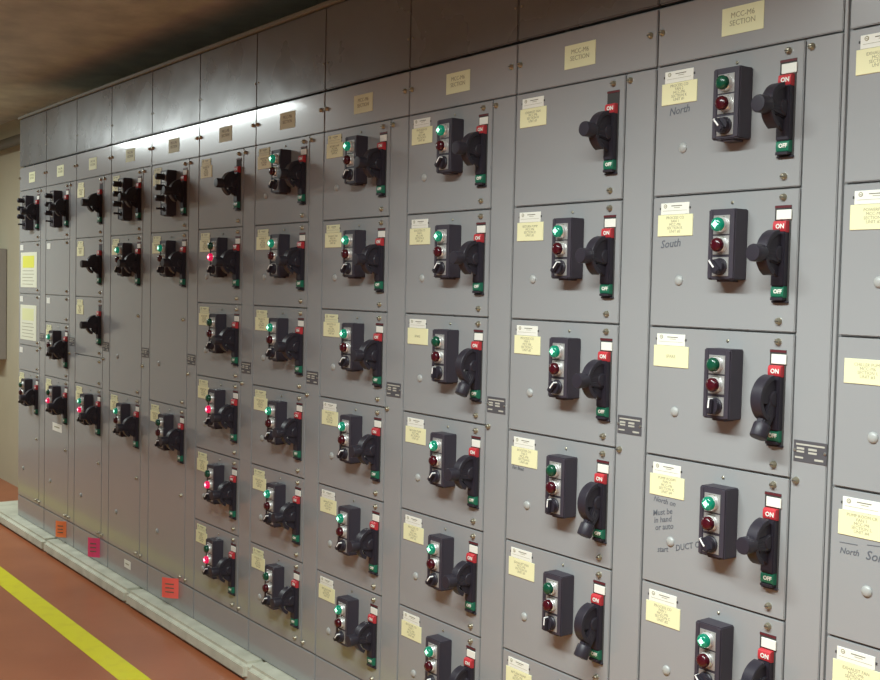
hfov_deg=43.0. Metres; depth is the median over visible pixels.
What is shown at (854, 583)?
unit
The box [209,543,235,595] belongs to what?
switch
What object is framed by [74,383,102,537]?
unit
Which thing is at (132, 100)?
panel
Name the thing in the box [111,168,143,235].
unit
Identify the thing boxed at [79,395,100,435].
switch
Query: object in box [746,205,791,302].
switch
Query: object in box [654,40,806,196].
unit
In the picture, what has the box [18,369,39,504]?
unit
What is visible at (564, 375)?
unit
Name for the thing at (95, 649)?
floor stripe
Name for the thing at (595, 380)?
switch
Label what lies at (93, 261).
switch
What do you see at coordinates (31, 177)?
tall cabinet
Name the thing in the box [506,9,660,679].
tall cabinet
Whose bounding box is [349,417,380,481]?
switch
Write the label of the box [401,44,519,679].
tall cabinet
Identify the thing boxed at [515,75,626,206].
unit
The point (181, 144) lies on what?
tall cabinet
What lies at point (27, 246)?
door
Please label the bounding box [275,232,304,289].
switch
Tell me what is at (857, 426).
unit
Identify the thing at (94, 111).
panel
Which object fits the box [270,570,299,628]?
switch
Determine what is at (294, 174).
switch
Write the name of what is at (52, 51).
ceiling
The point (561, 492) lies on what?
unit
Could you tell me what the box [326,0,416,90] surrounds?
panel
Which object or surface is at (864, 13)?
tall cabinet
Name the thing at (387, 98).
tall cabinet
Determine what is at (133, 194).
switch
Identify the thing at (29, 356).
door
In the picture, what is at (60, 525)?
paper tag
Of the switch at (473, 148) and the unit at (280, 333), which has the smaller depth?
the switch at (473, 148)
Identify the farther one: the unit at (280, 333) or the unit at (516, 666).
the unit at (280, 333)
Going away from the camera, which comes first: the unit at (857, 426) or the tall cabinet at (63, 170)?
the unit at (857, 426)
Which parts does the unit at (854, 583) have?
maker plate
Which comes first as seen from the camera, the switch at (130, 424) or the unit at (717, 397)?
the unit at (717, 397)
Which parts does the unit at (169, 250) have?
maker plate, selector knob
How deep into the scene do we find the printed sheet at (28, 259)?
6.55 m
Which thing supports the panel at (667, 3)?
on the tall cabinet at (695, 30)
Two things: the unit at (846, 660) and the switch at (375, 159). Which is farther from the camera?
the switch at (375, 159)
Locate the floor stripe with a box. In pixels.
[0,567,150,679]
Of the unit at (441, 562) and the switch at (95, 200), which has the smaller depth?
the unit at (441, 562)
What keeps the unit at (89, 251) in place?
on the unit at (89, 310)
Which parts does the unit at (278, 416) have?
maker plate, selector knob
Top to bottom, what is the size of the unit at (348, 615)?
0.301 m
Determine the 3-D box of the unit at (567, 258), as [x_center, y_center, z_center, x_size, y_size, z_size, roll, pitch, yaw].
[0.283,-0.200,2.866,0.106,0.301,0.404,-1,3,-37]
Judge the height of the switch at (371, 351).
0.206 m
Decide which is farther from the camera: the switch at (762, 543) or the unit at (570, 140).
the unit at (570, 140)
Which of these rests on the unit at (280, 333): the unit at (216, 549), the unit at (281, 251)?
the unit at (281, 251)
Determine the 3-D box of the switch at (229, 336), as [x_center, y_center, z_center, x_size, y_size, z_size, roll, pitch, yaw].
[-0.841,0.000,4.372,0.100,0.206,0.043,-1,3,-37]
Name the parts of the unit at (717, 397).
maker plate, selector knob, legend plate, legend plate, legend plate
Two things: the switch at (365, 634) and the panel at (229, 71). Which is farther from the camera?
the panel at (229, 71)
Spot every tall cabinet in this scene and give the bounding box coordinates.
[18,162,47,529]
[44,154,77,546]
[74,146,112,567]
[108,135,153,590]
[148,123,201,617]
[194,109,257,650]
[249,92,326,679]
[315,71,410,679]
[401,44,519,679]
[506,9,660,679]
[643,0,851,679]
[828,0,879,649]
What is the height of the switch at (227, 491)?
0.206 m
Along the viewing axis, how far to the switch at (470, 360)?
3.16 m
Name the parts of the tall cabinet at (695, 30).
data plate, wireway door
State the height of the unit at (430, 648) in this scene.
0.301 m
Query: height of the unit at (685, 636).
0.301 m
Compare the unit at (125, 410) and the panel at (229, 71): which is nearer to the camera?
the panel at (229, 71)
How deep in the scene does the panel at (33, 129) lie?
6.47 m
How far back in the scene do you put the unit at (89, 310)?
5.71 m
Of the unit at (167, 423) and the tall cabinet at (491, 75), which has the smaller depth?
the tall cabinet at (491, 75)
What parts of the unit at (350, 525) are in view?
maker plate, selector knob, legend plate, legend plate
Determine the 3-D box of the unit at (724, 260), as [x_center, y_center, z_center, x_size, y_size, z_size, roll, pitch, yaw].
[0.586,-0.175,2.460,0.106,0.301,0.404,-1,3,-37]
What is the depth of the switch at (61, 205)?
5.98 m
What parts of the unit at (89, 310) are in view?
maker plate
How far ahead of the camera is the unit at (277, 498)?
4.09 m
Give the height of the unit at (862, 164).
0.301 m
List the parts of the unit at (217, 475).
maker plate, selector knob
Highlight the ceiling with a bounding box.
[0,0,327,124]
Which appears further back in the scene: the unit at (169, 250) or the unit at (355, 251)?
the unit at (169, 250)
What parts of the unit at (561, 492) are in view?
maker plate, selector knob, legend plate, legend plate, legend plate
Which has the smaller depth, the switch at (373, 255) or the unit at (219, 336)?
the switch at (373, 255)
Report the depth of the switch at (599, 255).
2.74 m
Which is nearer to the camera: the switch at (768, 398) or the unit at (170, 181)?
the switch at (768, 398)
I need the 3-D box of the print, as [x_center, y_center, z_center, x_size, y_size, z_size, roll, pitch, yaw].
[-1.181,1.083,4.875,0.040,0.040,0.002,2,3,15]
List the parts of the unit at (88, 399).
maker plate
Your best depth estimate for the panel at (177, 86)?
4.84 m
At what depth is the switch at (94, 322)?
5.60 m
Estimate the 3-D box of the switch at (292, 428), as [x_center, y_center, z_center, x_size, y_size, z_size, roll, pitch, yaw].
[-0.544,0.329,3.979,0.100,0.206,0.043,-1,3,-37]
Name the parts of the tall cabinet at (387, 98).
data plate, wireway door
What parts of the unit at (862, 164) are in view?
maker plate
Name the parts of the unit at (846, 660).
maker plate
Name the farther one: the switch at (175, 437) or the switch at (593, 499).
the switch at (175, 437)
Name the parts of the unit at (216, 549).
maker plate, selector knob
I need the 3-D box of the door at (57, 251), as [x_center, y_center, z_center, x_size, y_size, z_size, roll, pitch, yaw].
[-2.109,-0.399,6.146,0.017,0.301,0.404,-1,3,-37]
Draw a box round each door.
[19,241,40,293]
[19,294,39,346]
[19,344,39,372]
[46,239,69,294]
[46,295,69,323]
[75,354,102,387]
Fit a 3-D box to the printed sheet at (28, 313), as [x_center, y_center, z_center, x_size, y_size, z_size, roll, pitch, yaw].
[-2.427,-0.103,6.578,0.001,0.206,0.311,-1,3,-37]
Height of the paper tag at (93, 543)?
0.098 m
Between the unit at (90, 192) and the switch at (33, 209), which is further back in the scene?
the switch at (33, 209)
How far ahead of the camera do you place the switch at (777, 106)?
2.32 m
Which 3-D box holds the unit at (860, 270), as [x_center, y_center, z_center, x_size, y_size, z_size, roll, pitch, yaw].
[0.890,-0.150,2.053,0.106,0.301,0.404,-1,3,-37]
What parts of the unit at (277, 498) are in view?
maker plate, selector knob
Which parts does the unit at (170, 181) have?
maker plate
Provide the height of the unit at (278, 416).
0.301 m
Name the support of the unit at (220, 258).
on the unit at (219, 336)
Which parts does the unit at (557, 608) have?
maker plate, selector knob, legend plate, legend plate, legend plate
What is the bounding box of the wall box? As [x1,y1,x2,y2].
[0,249,6,359]
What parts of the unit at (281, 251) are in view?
maker plate, selector knob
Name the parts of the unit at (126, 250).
maker plate, selector knob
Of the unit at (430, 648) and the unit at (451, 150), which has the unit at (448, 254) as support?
the unit at (451, 150)
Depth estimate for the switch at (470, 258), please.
3.15 m
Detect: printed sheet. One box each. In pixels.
[20,304,36,340]
[21,252,36,287]
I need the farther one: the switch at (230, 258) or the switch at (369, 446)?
the switch at (230, 258)
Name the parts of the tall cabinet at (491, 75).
data plate, wireway door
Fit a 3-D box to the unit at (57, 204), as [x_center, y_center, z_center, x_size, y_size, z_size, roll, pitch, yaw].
[-2.137,-0.703,6.106,0.106,0.301,0.404,-1,3,-37]
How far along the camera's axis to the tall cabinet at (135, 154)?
5.17 m
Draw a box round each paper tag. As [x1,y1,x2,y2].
[56,521,65,537]
[88,537,99,557]
[162,577,178,598]
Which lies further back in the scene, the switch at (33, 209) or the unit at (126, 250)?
the switch at (33, 209)
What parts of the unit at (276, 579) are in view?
maker plate, selector knob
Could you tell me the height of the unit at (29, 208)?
0.301 m
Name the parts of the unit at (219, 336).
maker plate, selector knob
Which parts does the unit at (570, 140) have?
maker plate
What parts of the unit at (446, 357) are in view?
maker plate, selector knob, legend plate, legend plate, legend plate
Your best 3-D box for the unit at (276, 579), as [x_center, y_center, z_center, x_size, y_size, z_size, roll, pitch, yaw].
[-0.655,0.943,4.140,0.106,0.301,0.404,-1,3,-37]
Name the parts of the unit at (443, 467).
maker plate, selector knob, legend plate, legend plate, legend plate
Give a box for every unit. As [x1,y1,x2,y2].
[17,188,40,241]
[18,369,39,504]
[44,182,70,239]
[44,376,68,519]
[45,322,68,379]
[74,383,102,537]
[75,297,102,357]
[76,176,103,237]
[76,237,103,296]
[108,391,140,558]
[110,234,142,396]
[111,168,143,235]
[148,400,186,582]
[150,231,188,407]
[152,159,189,232]
[194,519,238,611]
[195,447,239,535]
[196,375,240,458]
[197,303,241,381]
[198,227,242,303]
[199,149,243,228]
[249,542,302,645]
[250,464,303,562]
[252,385,305,477]
[253,306,306,392]
[254,223,308,307]
[255,136,309,224]
[316,570,381,679]
[317,484,383,595]
[319,397,385,501]
[320,310,387,406]
[322,217,389,311]
[323,120,391,219]
[398,605,480,679]
[400,509,482,636]
[402,412,485,530]
[404,314,488,423]
[406,210,490,316]
[408,100,493,213]
[503,540,611,679]
[503,648,578,679]
[506,430,615,568]
[509,320,619,446]
[512,201,622,323]
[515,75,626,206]
[639,580,784,679]
[643,454,789,619]
[646,327,795,476]
[650,188,800,332]
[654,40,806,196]
[826,635,879,679]
[828,487,879,648]
[833,337,879,492]
[839,182,879,336]
[845,25,879,182]
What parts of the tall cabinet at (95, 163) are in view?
data plate, wireway door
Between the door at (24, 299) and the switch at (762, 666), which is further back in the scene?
the door at (24, 299)
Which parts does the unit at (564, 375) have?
maker plate, selector knob, legend plate, legend plate, legend plate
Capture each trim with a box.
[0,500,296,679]
[18,0,346,119]
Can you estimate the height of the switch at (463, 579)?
0.206 m
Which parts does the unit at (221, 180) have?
maker plate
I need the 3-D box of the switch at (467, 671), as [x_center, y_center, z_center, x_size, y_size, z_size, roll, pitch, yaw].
[0.049,0.988,3.192,0.100,0.206,0.043,-1,3,-37]
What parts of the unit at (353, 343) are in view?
maker plate, selector knob, legend plate, legend plate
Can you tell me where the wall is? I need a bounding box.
[0,119,22,486]
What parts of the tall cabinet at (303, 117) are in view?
data plate, wireway door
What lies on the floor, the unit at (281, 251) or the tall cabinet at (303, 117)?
the tall cabinet at (303, 117)
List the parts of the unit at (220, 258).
maker plate, selector knob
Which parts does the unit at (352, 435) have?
maker plate, selector knob, legend plate, legend plate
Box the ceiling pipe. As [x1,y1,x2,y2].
[0,134,19,150]
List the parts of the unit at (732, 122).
maker plate, selector knob, legend plate, legend plate, legend plate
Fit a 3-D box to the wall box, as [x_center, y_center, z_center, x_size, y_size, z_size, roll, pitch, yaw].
[-3.540,-0.287,8.596,0.138,0.820,0.920,-1,3,-37]
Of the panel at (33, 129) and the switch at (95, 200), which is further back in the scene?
the panel at (33, 129)
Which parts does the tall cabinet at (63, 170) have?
data plate, wireway door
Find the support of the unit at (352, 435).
on the unit at (350, 525)
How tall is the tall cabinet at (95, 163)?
2.096 m
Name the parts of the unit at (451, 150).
maker plate, selector knob, legend plate, legend plate, legend plate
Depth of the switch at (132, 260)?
5.18 m
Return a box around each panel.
[20,111,48,167]
[47,99,80,160]
[77,87,116,152]
[112,72,156,143]
[153,54,204,133]
[200,33,260,121]
[257,8,330,107]
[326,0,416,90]
[411,0,524,68]
[519,0,665,41]
[660,0,692,6]
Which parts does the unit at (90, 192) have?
maker plate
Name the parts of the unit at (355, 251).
maker plate, selector knob, legend plate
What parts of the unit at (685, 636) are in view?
maker plate, selector knob, legend plate, legend plate, legend plate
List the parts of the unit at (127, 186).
maker plate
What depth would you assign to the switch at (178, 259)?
4.77 m
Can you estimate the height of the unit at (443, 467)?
0.301 m
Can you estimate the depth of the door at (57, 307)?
6.14 m
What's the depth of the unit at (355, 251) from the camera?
3.64 m
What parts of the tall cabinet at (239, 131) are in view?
data plate, wireway door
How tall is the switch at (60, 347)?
0.206 m
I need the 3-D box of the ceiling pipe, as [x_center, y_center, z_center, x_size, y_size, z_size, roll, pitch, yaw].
[-3.042,-1.395,7.889,0.070,0.070,2.200,-1,3,-37]
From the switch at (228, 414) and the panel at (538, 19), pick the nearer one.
the panel at (538, 19)
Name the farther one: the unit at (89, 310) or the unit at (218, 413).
the unit at (89, 310)
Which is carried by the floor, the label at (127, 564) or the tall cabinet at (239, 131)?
the tall cabinet at (239, 131)
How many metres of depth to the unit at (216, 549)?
4.50 m
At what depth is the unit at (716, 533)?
2.46 m
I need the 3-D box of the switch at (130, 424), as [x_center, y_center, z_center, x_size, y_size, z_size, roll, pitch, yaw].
[-1.458,0.407,5.205,0.100,0.206,0.043,-1,3,-37]
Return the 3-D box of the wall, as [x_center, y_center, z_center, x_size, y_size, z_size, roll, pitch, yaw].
[-0.331,-0.043,4.497,0.100,2.660,12.800,-1,3,-37]
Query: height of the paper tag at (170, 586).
0.088 m
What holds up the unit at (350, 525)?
on the unit at (348, 615)
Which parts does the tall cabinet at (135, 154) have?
data plate, wireway door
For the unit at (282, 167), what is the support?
on the unit at (281, 251)
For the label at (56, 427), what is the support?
attached to the unit at (56, 389)
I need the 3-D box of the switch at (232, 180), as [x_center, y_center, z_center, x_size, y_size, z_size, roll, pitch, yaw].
[-0.828,-0.609,4.345,0.100,0.206,0.042,-1,3,-37]
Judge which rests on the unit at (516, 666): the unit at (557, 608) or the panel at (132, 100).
the unit at (557, 608)
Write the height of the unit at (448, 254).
0.301 m
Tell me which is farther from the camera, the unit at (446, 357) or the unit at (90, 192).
the unit at (90, 192)
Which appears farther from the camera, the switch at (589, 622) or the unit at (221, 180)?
the unit at (221, 180)
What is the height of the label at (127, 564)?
0.038 m
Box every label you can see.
[52,422,61,432]
[124,559,130,569]
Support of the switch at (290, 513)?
attached to the unit at (277, 498)
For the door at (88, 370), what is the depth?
5.75 m
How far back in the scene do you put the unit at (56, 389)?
6.15 m
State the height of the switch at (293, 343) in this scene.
0.206 m
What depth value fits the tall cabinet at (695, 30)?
2.30 m
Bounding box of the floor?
[0,478,244,679]
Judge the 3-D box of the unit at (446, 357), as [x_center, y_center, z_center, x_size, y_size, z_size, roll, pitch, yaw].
[-0.018,0.080,3.294,0.082,0.301,0.404,-1,3,-37]
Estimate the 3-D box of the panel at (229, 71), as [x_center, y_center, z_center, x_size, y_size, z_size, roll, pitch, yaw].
[-0.707,-1.040,4.553,0.358,0.280,0.506,-1,3,-37]
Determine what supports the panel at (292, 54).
on the tall cabinet at (303, 117)
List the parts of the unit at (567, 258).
maker plate, selector knob, legend plate, legend plate, legend plate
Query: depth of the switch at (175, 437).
4.81 m
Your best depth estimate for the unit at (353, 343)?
3.66 m
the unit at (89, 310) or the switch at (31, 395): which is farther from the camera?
the switch at (31, 395)
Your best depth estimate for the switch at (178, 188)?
4.76 m
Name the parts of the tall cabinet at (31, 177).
data plate, wireway door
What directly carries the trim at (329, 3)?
on the panel at (292, 54)
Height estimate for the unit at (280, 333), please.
0.301 m
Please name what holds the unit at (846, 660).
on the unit
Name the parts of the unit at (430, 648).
maker plate, selector knob, legend plate, legend plate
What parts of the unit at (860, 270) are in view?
maker plate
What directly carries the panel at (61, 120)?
on the tall cabinet at (63, 170)
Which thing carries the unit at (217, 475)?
on the unit at (216, 549)
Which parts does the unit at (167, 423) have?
maker plate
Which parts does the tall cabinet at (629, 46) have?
data plate, wireway door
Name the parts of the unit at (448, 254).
maker plate, selector knob, legend plate, legend plate, legend plate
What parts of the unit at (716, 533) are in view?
maker plate, selector knob, legend plate, legend plate, legend plate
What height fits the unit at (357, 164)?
0.301 m
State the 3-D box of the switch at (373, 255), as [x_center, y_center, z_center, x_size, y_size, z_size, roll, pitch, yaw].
[-0.227,-0.255,3.545,0.100,0.206,0.043,-1,3,-37]
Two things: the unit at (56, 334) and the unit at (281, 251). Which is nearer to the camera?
the unit at (281, 251)
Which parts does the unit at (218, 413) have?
maker plate, selector knob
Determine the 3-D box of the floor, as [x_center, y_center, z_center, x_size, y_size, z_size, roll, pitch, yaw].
[-1.879,1.351,3.427,3.885,0.100,12.800,-1,3,-37]
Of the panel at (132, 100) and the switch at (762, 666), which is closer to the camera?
the switch at (762, 666)
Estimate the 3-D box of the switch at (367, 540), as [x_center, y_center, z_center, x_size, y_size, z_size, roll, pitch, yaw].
[-0.248,0.658,3.585,0.100,0.206,0.043,-1,3,-37]
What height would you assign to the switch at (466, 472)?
0.206 m
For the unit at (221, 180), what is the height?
0.301 m
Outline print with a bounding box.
[165,583,173,592]
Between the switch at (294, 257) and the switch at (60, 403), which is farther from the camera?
the switch at (60, 403)
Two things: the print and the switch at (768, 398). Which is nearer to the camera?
the switch at (768, 398)
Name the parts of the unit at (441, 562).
maker plate, selector knob, legend plate, legend plate, legend plate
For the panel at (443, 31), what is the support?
on the tall cabinet at (491, 75)
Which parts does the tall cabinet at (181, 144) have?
data plate, wireway door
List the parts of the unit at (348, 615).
maker plate, selector knob, legend plate, legend plate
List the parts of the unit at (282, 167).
maker plate, selector knob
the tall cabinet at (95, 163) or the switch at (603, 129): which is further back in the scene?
the tall cabinet at (95, 163)
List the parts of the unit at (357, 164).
maker plate, selector knob, legend plate, legend plate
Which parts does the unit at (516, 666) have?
maker plate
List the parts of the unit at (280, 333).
maker plate, selector knob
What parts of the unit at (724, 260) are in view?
maker plate, selector knob, legend plate, legend plate, legend plate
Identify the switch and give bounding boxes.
[19,379,37,415]
[20,194,39,229]
[47,330,67,368]
[47,387,67,424]
[48,189,68,226]
[79,305,101,345]
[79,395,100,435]
[80,183,102,223]
[80,244,101,284]
[116,404,138,448]
[117,242,140,285]
[118,176,141,220]
[159,415,183,463]
[161,239,186,286]
[162,168,186,215]
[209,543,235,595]
[210,467,236,519]
[211,390,237,442]
[212,314,238,365]
[213,236,239,288]
[214,158,241,210]
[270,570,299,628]
[271,486,300,544]
[272,403,302,460]
[274,318,303,375]
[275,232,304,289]
[277,146,306,204]
[345,603,377,668]
[347,511,379,575]
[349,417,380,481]
[350,323,382,387]
[352,228,384,292]
[354,131,386,196]
[442,541,477,614]
[444,436,480,508]
[449,222,485,294]
[449,645,475,679]
[452,113,487,187]
[455,330,482,402]
[572,338,612,421]
[574,580,604,664]
[575,215,615,298]
[577,459,608,543]
[579,90,619,174]
[735,491,781,590]
[740,632,775,679]
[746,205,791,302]
[750,349,786,447]
[751,58,796,158]
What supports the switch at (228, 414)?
attached to the unit at (218, 413)
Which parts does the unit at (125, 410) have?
maker plate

